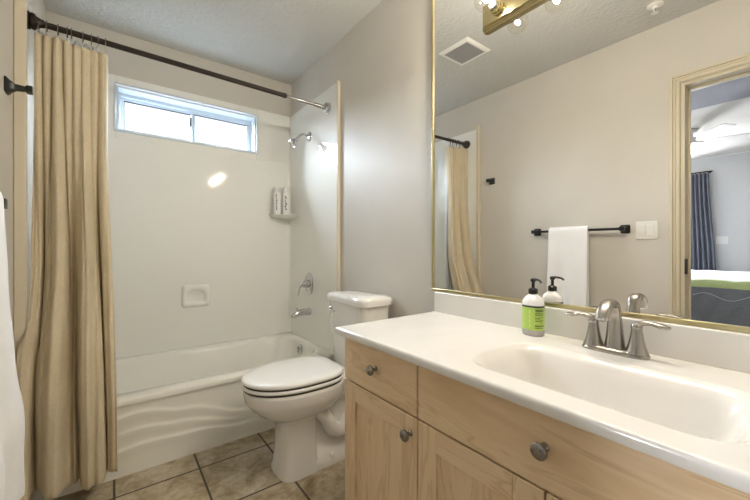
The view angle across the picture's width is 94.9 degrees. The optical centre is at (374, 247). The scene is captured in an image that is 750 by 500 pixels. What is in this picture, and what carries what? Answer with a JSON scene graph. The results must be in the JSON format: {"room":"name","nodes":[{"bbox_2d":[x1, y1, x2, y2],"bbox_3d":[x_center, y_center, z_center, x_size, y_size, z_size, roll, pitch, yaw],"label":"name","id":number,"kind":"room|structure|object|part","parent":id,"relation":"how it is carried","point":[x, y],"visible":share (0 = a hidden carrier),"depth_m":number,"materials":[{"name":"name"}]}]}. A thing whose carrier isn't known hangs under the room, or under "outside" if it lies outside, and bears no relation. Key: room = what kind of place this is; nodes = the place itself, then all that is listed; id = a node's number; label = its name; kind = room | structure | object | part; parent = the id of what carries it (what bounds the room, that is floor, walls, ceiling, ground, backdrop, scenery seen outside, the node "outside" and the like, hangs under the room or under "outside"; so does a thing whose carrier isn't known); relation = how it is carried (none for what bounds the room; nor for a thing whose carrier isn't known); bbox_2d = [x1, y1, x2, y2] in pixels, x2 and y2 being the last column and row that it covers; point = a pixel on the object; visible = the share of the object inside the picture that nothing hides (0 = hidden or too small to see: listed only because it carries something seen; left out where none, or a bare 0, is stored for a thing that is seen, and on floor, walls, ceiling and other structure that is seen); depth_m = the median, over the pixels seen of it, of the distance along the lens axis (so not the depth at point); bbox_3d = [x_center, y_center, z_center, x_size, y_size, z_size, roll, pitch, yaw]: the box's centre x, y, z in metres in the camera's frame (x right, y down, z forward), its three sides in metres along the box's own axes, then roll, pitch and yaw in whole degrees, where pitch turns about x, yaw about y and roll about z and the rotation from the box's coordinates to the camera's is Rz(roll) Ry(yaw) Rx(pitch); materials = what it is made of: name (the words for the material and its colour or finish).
{"room":"bathroom","nodes":[
{"label":"bathroom","id":0,"kind":"room"},
{"bbox_2d":[0,0,45,335],"bbox_3d":[-0.876,-0.160,0.529,0.120,2.440,3.600,0,0,-37],"label":"wall","id":1,"kind":"structure","parent":0,"point":[6,6],"depth_m":1.29,"materials":[{"name":"paint"}]},
{"bbox_2d":[3,198,7,208],"bbox_3d":[-0.894,-0.125,0.715,0.074,0.056,0.646,0,0,-37],"label":"towel bar","id":2,"kind":"object","parent":1,"relation":"attached to","point":[5,199],"visible":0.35,"depth_m":0.97,"materials":[{"name":"black"}]},
{"bbox_2d":[0,192,24,499],"bbox_3d":[-0.882,0.247,0.767,0.106,0.805,0.282,0,0,-37],"label":"towel","id":3,"kind":"object","parent":2,"relation":"hanging from","point":[12,416],"visible":1,"depth_m":0.84,"materials":[{"name":"white fabric"}]},
{"bbox_2d":[4,76,33,94],"bbox_3d":[-1.324,-0.595,1.281,0.072,0.056,0.056,0,0,-37],"label":"robe hook","id":4,"kind":"object","parent":1,"relation":"attached to","point":[10,87],"visible":1,"depth_m":1.27,"materials":[{"name":"black metal"}]},
{"bbox_2d":[46,11,290,116],"bbox_3d":[-1.401,-0.160,2.476,1.630,2.440,0.140,0,0,-37],"label":"wall","id":5,"kind":"structure","parent":0,"point":[120,63],"depth_m":2.41,"materials":[{"name":"paint"}]},
{"bbox_2d":[14,0,339,360],"bbox_3d":[-1.066,-0.034,2.132,1.509,2.188,0.810,0,0,-37],"label":"shower surround","id":6,"kind":"object","parent":5,"relation":"attached to","point":[201,255],"visible":0.74,"depth_m":2.43,"materials":[{"name":"white plastic"}]},
{"bbox_3d":[-1.671,-0.197,1.695,0.018,1.803,0.780,0,0,-37],"label":"panel","id":7,"kind":"part","parent":6,"relation":"part of","materials":[{"name":"white plastic"}]},
{"bbox_2d":[27,10,330,113],"bbox_3d":[-0.907,-0.970,1.922,1.474,0.097,0.076,0,0,-37],"label":"curtain rod","id":8,"kind":"object","parent":6,"relation":"attached to","point":[32,19],"visible":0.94,"depth_m":1.75,"materials":[{"name":"black metal"}]},
{"bbox_3d":[-1.272,0.338,2.444,0.176,0.156,0.020,0,0,-37],"label":"soap dish","id":9,"kind":"part","parent":6,"relation":"part of","materials":[{"name":"white ceramic"}]},
{"bbox_3d":[-1.304,-0.197,2.447,1.474,1.803,0.022,0,0,-37],"label":"panel","id":10,"kind":"part","parent":6,"relation":"part of","materials":[{"name":"white plastic"}]},
{"bbox_2d":[273,187,280,213],"bbox_3d":[-0.781,-0.375,2.750,0.060,0.216,0.049,0,0,-37],"label":"toiletry bottle","id":11,"kind":"object","parent":6,"relation":"on","point":[277,190],"visible":0.85,"depth_m":2.73,"materials":[{"name":"white plastic"}]},
{"bbox_2d":[269,214,299,219],"bbox_3d":[-0.728,-0.251,2.753,0.185,0.032,0.185,0,0,-37],"label":"corner shelf","id":12,"kind":"object","parent":6,"relation":"attached to","point":[271,216],"depth_m":2.75,"materials":[{"name":"white plastic"}]},
{"bbox_2d":[282,188,289,213],"bbox_3d":[-0.714,-0.375,2.769,0.060,0.216,0.049,0,0,-37],"label":"toiletry bottle","id":13,"kind":"object","parent":6,"relation":"on","point":[285,195],"visible":0.83,"depth_m":2.75,"materials":[{"name":"white plastic"}]},
{"bbox_2d":[289,132,311,146],"bbox_3d":[-0.557,-0.809,2.550,0.163,0.136,0.074,0,0,-37],"label":"shower fixture","id":14,"kind":"object","parent":6,"relation":"attached to","point":[293,142],"visible":1,"depth_m":2.54,"materials":[{"name":"silver metal"}]},
{"bbox_2d":[291,307,310,318],"bbox_3d":[-0.554,0.481,2.552,0.151,0.080,0.060,0,0,-37],"label":"tub spout","id":15,"kind":"object","parent":6,"relation":"attached to","point":[306,311],"visible":1,"depth_m":2.54,"materials":[{"name":"silver metal"}]},
{"bbox_2d":[297,272,312,295],"bbox_3d":[-0.531,0.270,2.569,0.093,0.172,0.124,0,0,-37],"label":"shower valve","id":16,"kind":"object","parent":6,"relation":"attached to","point":[307,283],"visible":1,"depth_m":2.56,"materials":[{"name":"silver metal"}]},
{"bbox_3d":[-0.535,0.298,2.566,0.083,0.116,0.060,0,0,-37],"label":"lever","id":17,"kind":"part","parent":16,"relation":"part of","materials":[{"name":"silver metal"}]},
{"bbox_3d":[-0.499,0.270,2.594,0.013,0.172,0.124,0,0,-37],"label":"plate","id":18,"kind":"part","parent":16,"relation":"part of","materials":[{"name":"silver metal"}]},
{"bbox_3d":[-0.481,-0.197,2.595,0.018,1.803,0.780,0,0,-37],"label":"panel","id":19,"kind":"part","parent":6,"relation":"part of","materials":[{"name":"white plastic"}]},
{"bbox_2d":[114,82,257,153],"bbox_3d":[-1.335,-0.896,2.511,0.912,0.312,0.164,0,0,-37],"label":"window","id":20,"kind":"structure","parent":5,"relation":"in","point":[122,94],"depth_m":2.46,"materials":[{"name":"white plastic"}]},
{"bbox_3d":[-1.525,-0.891,2.441,0.449,0.230,0.020,0,0,-37],"label":"sash","id":21,"kind":"part","parent":20,"relation":"part of","materials":[{"name":"white plastic"}]},
{"bbox_3d":[-1.192,-0.891,2.668,0.419,0.230,0.020,0,0,-37],"label":"sash","id":22,"kind":"part","parent":20,"relation":"part of","materials":[{"name":"white plastic"}]},
{"bbox_2d":[52,428,344,499],"bbox_3d":[-0.234,1.100,1.014,1.730,0.080,3.800,0,0,-37],"label":"floor","id":23,"kind":"structure","parent":0,"point":[240,469],"depth_m":1.57,"materials":[{"name":"tile"}]},
{"bbox_2d":[30,332,334,499],"bbox_3d":[-1.074,0.880,2.142,1.506,0.360,0.783,0,0,-37],"label":"bathtub","id":24,"kind":"object","parent":23,"relation":"on","point":[174,404],"visible":0.47,"depth_m":1.85,"materials":[{"name":"white ceramic"}]},
{"bbox_2d":[116,332,333,407],"bbox_3d":[-1.074,0.851,2.142,1.506,0.302,0.783,0,0,-37],"label":"basin","id":25,"kind":"object","parent":24,"relation":"in","point":[209,375],"depth_m":2.24,"materials":[{"name":"white ceramic"}]},
{"bbox_3d":[-0.569,0.760,2.578,0.027,0.073,0.072,0,0,-37],"label":"overflow plate","id":26,"kind":"part","parent":24,"relation":"part of","materials":[{"name":"silver metal"}]},
{"bbox_2d":[241,290,392,482],"bbox_3d":[-0.298,0.655,1.745,0.724,0.810,0.402,0,0,-37],"label":"toilet","id":27,"kind":"object","parent":23,"relation":"on","point":[304,396],"visible":0.76,"depth_m":1.62,"materials":[{"name":"white ceramic"}]},
{"bbox_3d":[-0.403,0.624,1.666,0.463,0.018,0.374,0,0,-37],"label":"seat","id":28,"kind":"part","parent":27,"relation":"part of","materials":[{"name":"white plastic"}]},
{"bbox_3d":[-0.403,0.597,1.666,0.463,0.022,0.374,0,0,-37],"label":"lid","id":29,"kind":"part","parent":27,"relation":"part of","materials":[{"name":"white plastic"}]},
{"bbox_3d":[-0.390,0.850,1.676,0.478,0.420,0.366,0,0,-37],"label":"bowl","id":30,"kind":"part","parent":27,"relation":"part of","materials":[{"name":"white ceramic"}]},
{"bbox_3d":[-0.093,0.472,1.900,0.187,0.347,0.376,0,0,-37],"label":"tank","id":31,"kind":"part","parent":27,"relation":"part of","materials":[{"name":"white ceramic"}]},
{"bbox_3d":[-0.095,0.275,1.899,0.214,0.050,0.402,0,0,-37],"label":"tank lid","id":32,"kind":"part","parent":27,"relation":"part of","materials":[{"name":"white ceramic"}]},
{"bbox_2d":[345,337,749,499],"bbox_3d":[0.522,0.688,0.826,0.547,0.745,1.458,0,0,-37],"label":"vanity cabinet","id":33,"kind":"object","parent":23,"relation":"on","point":[413,432],"visible":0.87,"depth_m":0.83,"materials":[{"name":"brown wood"}]},
{"bbox_3d":[-0.009,0.390,1.101,0.032,0.033,0.033,0,0,-37],"label":"knob","id":34,"kind":"part","parent":33,"relation":"part of","materials":[{"name":"silver metal"}]},
{"bbox_3d":[0.013,0.718,1.119,0.010,0.365,0.257,0,0,-37],"label":"door","id":35,"kind":"part","parent":33,"relation":"part of","materials":[{"name":"brown wood"}]},
{"bbox_3d":[0.011,0.510,1.117,0.019,0.062,0.245,0,0,-37],"label":"rail","id":36,"kind":"part","parent":33,"relation":"part of","materials":[{"name":"brown wood"}]},
{"bbox_3d":[0.011,0.398,1.117,0.020,0.152,0.377,0,0,-37],"label":"drawer","id":37,"kind":"part","parent":33,"relation":"part of","materials":[{"name":"brown wood"}]},
{"bbox_3d":[0.089,0.527,0.971,0.032,0.033,0.033,0,0,-37],"label":"knob","id":38,"kind":"part","parent":33,"relation":"part of","materials":[{"name":"silver metal"}]},
{"bbox_3d":[0.236,0.718,0.824,0.010,0.365,0.230,0,0,-37],"label":"door","id":39,"kind":"part","parent":33,"relation":"part of","materials":[{"name":"brown wood"}]},
{"bbox_3d":[0.233,0.510,0.822,0.019,0.062,0.218,0,0,-37],"label":"rail","id":40,"kind":"part","parent":33,"relation":"part of","materials":[{"name":"brown wood"}]},
{"bbox_3d":[0.321,0.390,0.665,0.032,0.033,0.033,0,0,-37],"label":"knob","id":41,"kind":"part","parent":33,"relation":"part of","materials":[{"name":"silver metal"}]},
{"bbox_2d":[334,291,749,493],"bbox_3d":[0.522,0.306,0.829,0.546,0.213,1.505,0,0,-37],"label":"countertop","id":42,"kind":"structure","parent":33,"relation":"on","point":[686,406],"depth_m":0.84,"materials":[{"name":"stone"}]},
{"bbox_2d":[522,278,544,336],"bbox_3d":[0.531,0.195,1.152,0.056,0.190,0.071,0,0,-37],"label":"soap dispenser","id":43,"kind":"object","parent":42,"relation":"on","point":[533,306],"visible":1,"depth_m":1.13,"materials":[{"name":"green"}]},
{"bbox_2d":[535,310,543,328],"bbox_3d":[0.537,0.232,1.121,0.029,0.062,0.005,0,0,-6],"label":"print","id":44,"kind":"object","parent":43,"relation":"on","point":[539,314],"depth_m":1.12,"materials":[{"name":"green paper"}]},
{"bbox_2d":[566,299,670,359],"bbox_3d":[0.638,0.214,0.936,0.127,0.151,0.248,0,0,-37],"label":"faucet","id":45,"kind":"object","parent":42,"relation":"on","point":[609,310],"visible":1,"depth_m":0.94,"materials":[{"name":"silver metal"}]},
{"bbox_3d":[0.614,0.203,1.019,0.027,0.029,0.086,0,0,-45],"label":"lever","id":46,"kind":"part","parent":45,"relation":"part of","materials":[{"name":"silver metal"}]},
{"bbox_3d":[0.635,0.248,0.998,0.053,0.064,0.053,0,0,-37],"label":"handle","id":47,"kind":"part","parent":45,"relation":"part of","materials":[{"name":"silver metal"}]},
{"bbox_3d":[0.639,0.209,0.937,0.124,0.141,0.053,0,0,-37],"label":"spout","id":48,"kind":"part","parent":45,"relation":"part of","materials":[{"name":"silver metal"}]},
{"bbox_3d":[0.666,0.283,0.957,0.056,0.014,0.160,0,0,-37],"label":"plate","id":49,"kind":"part","parent":45,"relation":"part of","materials":[{"name":"silver metal"}]},
{"bbox_3d":[0.697,0.248,0.916,0.053,0.064,0.053,0,0,-37],"label":"handle","id":50,"kind":"part","parent":45,"relation":"part of","materials":[{"name":"silver metal"}]},
{"bbox_3d":[0.712,0.203,0.890,0.027,0.029,0.086,0,0,-30],"label":"lever","id":51,"kind":"part","parent":45,"relation":"part of","materials":[{"name":"silver metal"}]},
{"bbox_3d":[0.341,0.398,0.680,0.020,0.152,0.706,0,0,-37],"label":"drawer","id":52,"kind":"part","parent":33,"relation":"part of","materials":[{"name":"brown wood"}]},
{"bbox_2d":[43,0,382,84],"bbox_3d":[-0.234,-1.420,1.014,1.730,0.080,3.800,0,0,-37],"label":"ceiling","id":53,"kind":"structure","parent":0,"point":[279,40],"depth_m":2.12,"materials":[{"name":"white paint"}]},
{"bbox_2d":[291,0,435,318],"bbox_3d":[0.416,-0.160,1.506,0.100,2.440,3.800,0,0,-37],"label":"wall","id":54,"kind":"structure","parent":0,"point":[382,65],"depth_m":1.88,"materials":[{"name":"paint"}]},
{"bbox_2d":[431,0,749,333],"bbox_3d":[0.730,-0.522,0.997,0.012,1.442,1.533,0,0,-37],"label":"wall mirror","id":55,"kind":"object","parent":54,"relation":"attached to","point":[595,151],"visible":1,"depth_m":1.06,"materials":[{"name":"clear glass"}]},
{"bbox_2d":[483,0,543,33],"bbox_3d":[0.569,-0.908,1.088,0.146,0.104,0.620,0,0,-37],"label":"vanity light","id":56,"kind":"object","parent":55,"relation":"attached to","point":[496,13],"visible":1,"depth_m":1.28,"materials":[{"name":"gold metal"}]},
{"bbox_2d":[483,0,503,15],"bbox_3d":[0.418,-0.905,1.265,0.119,0.080,0.080,0,0,-37],"label":"bulb","id":57,"kind":"object","parent":56,"relation":"attached to","point":[495,7],"depth_m":1.28,"materials":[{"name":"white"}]},
{"bbox_2d":[434,291,749,373],"bbox_3d":[0.730,0.246,0.988,0.021,0.092,1.496,0,0,-37],"label":"backsplash","id":58,"kind":"structure","parent":54,"relation":"attached to","point":[730,350],"depth_m":0.94,"materials":[{"name":"stone"}]},
{"bbox_3d":[-1.347,-0.952,1.587,0.005,0.092,0.045,0,0,-37],"label":"curtain hook","id":59,"kind":"object","parent":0,"visible":0},
{"bbox_2d":[16,32,117,499],"bbox_3d":[-1.308,0.026,1.468,0.322,1.921,0.302,0,0,-41],"label":"shower curtain","id":60,"kind":"object","parent":59,"relation":"hanging from","point":[66,358],"visible":1,"depth_m":1.48,"materials":[{"name":"beige fabric"}]},
{"bbox_3d":[-1.390,-0.953,1.555,0.005,0.092,0.045,0,0,-37],"label":"curtain hook","id":61,"kind":"object","parent":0,"visible":0},
{"bbox_2d":[34,30,96,50],"bbox_3d":[-1.415,-0.131,1.595,0.236,1.670,0.068,0,0,-37],"label":"liner","id":62,"kind":"object","parent":61,"relation":"hanging from","point":[76,42],"visible":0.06,"depth_m":1.59,"materials":[{"name":"plastic"}]}
]}

